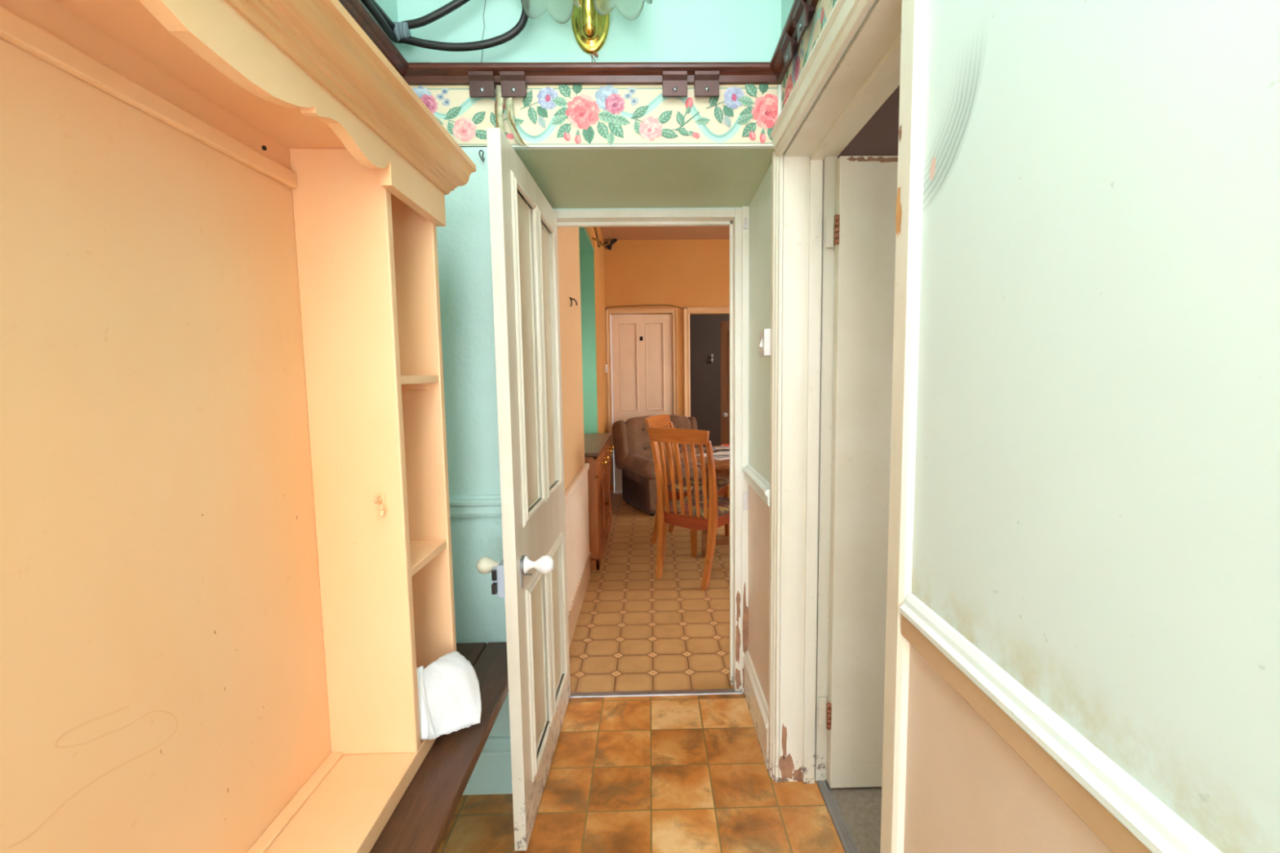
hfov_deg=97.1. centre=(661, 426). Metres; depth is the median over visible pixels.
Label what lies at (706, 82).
bracket
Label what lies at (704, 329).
wall
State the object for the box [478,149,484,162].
hook
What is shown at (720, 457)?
letter
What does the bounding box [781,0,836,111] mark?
wallpaper border
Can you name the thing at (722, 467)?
dining table
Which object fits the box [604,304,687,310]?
wire
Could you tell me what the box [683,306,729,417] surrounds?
door frame
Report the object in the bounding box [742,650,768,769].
baseboard
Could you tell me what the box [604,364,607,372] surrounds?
light switch
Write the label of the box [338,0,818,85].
rail
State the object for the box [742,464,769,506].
rail
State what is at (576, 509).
panelling
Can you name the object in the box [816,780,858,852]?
threshold strip
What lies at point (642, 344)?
door
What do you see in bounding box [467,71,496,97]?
bracket
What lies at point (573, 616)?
baseboard
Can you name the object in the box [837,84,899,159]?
wall
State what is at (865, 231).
door
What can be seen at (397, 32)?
cable
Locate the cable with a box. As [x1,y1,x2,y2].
[360,0,528,51]
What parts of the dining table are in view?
leg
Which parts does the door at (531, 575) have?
knob, rose plate, panel, knob, panel, panel, panel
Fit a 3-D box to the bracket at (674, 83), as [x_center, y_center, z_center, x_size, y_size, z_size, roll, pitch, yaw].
[0.040,-0.996,1.647,0.072,0.064,0.036,-1,5,-1]
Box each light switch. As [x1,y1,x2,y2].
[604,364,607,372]
[758,328,770,356]
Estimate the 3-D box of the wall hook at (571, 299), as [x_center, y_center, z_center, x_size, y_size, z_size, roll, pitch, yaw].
[-0.494,-0.695,3.162,0.026,0.055,0.059,3,6,34]
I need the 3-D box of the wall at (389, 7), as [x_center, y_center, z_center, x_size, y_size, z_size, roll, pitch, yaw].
[-0.769,-0.112,0.100,0.100,3.060,3.251,-1,5,-1]
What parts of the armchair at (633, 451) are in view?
arm, frame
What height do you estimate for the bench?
0.512 m
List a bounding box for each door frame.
[554,206,749,693]
[605,308,678,493]
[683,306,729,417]
[768,0,928,852]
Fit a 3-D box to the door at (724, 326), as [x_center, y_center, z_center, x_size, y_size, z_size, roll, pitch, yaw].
[1.138,-0.312,7.061,0.780,1.990,0.123,-1,5,-1]
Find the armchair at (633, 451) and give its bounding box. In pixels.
[612,414,723,515]
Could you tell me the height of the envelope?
0.008 m
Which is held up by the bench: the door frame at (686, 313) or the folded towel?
the folded towel
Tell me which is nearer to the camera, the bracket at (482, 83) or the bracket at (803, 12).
the bracket at (803, 12)
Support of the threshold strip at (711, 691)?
on the floor
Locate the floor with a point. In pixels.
(660, 774)
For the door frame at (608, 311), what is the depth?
6.36 m
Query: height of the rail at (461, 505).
0.067 m
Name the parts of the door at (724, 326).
panel, panel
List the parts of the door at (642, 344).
panel, panel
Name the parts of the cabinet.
drawer, door panel, cupboard door, knob, knob, drawer, door panel, cupboard door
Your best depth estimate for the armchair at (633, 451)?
5.82 m
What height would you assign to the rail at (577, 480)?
0.055 m
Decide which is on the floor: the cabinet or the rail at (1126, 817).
the cabinet
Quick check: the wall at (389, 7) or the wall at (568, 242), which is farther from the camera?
the wall at (568, 242)
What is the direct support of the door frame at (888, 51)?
attached to the wall at (1096, 504)
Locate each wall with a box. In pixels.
[360,0,399,50]
[396,0,781,736]
[556,226,608,491]
[604,239,729,415]
[671,314,729,447]
[747,0,1279,852]
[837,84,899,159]
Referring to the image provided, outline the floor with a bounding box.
[436,480,881,852]
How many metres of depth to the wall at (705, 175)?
1.72 m
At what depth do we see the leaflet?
4.35 m
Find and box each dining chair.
[644,414,729,543]
[646,427,729,591]
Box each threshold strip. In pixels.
[569,688,742,697]
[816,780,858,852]
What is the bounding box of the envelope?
[703,446,725,449]
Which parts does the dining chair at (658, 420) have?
leg, rail, leg, rail, rail, leg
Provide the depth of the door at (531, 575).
1.69 m
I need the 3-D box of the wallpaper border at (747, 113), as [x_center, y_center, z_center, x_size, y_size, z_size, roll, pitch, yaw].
[-0.202,-0.921,1.651,1.115,0.196,0.037,-1,5,-1]
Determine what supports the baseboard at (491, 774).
attached to the wall at (705, 175)
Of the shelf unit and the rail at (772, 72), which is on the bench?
the shelf unit
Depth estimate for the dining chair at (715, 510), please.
3.64 m
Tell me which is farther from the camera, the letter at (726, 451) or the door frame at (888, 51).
the letter at (726, 451)
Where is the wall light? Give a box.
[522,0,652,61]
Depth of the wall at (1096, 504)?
0.54 m
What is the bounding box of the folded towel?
[416,651,481,740]
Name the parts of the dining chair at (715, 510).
leg, rail, rail, leg, leg, rail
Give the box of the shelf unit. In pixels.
[0,0,475,852]
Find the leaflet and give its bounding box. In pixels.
[720,444,729,448]
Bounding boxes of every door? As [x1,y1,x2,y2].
[476,127,570,850]
[611,314,672,492]
[720,321,729,479]
[817,155,897,787]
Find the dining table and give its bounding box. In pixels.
[679,445,729,556]
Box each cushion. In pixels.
[624,414,691,459]
[660,458,702,482]
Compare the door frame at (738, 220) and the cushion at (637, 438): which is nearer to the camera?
the door frame at (738, 220)
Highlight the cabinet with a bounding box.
[583,432,613,570]
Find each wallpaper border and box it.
[409,84,777,146]
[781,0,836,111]
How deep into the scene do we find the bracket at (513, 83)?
1.63 m
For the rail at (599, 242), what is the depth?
4.88 m
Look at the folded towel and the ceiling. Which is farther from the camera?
the ceiling
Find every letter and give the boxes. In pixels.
[695,452,729,460]
[713,448,729,455]
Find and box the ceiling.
[600,226,729,239]
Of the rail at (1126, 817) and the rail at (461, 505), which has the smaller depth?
the rail at (1126, 817)
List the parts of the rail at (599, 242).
rod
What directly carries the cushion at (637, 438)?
on the armchair at (633, 451)
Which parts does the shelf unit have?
rail, panel, board, cornice, shelf, panel, shelf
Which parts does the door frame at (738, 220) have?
keep plate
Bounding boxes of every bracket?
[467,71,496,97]
[499,71,527,97]
[604,238,617,250]
[662,71,687,97]
[693,70,719,97]
[779,31,799,72]
[791,0,814,43]
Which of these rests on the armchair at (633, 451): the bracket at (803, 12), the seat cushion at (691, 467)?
the seat cushion at (691, 467)
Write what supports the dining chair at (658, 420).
on the floor
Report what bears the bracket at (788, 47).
attached to the rail at (772, 72)
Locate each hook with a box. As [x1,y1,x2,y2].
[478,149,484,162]
[569,297,577,306]
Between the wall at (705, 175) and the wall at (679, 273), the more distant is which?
the wall at (679, 273)
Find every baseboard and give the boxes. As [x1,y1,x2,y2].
[462,735,512,795]
[568,551,591,648]
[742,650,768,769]
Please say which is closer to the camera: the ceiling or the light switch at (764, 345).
the light switch at (764, 345)
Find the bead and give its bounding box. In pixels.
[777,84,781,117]
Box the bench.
[369,642,508,852]
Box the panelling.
[564,471,589,615]
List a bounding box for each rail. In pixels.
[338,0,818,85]
[448,494,502,517]
[564,462,589,506]
[591,226,610,247]
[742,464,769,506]
[899,593,1222,852]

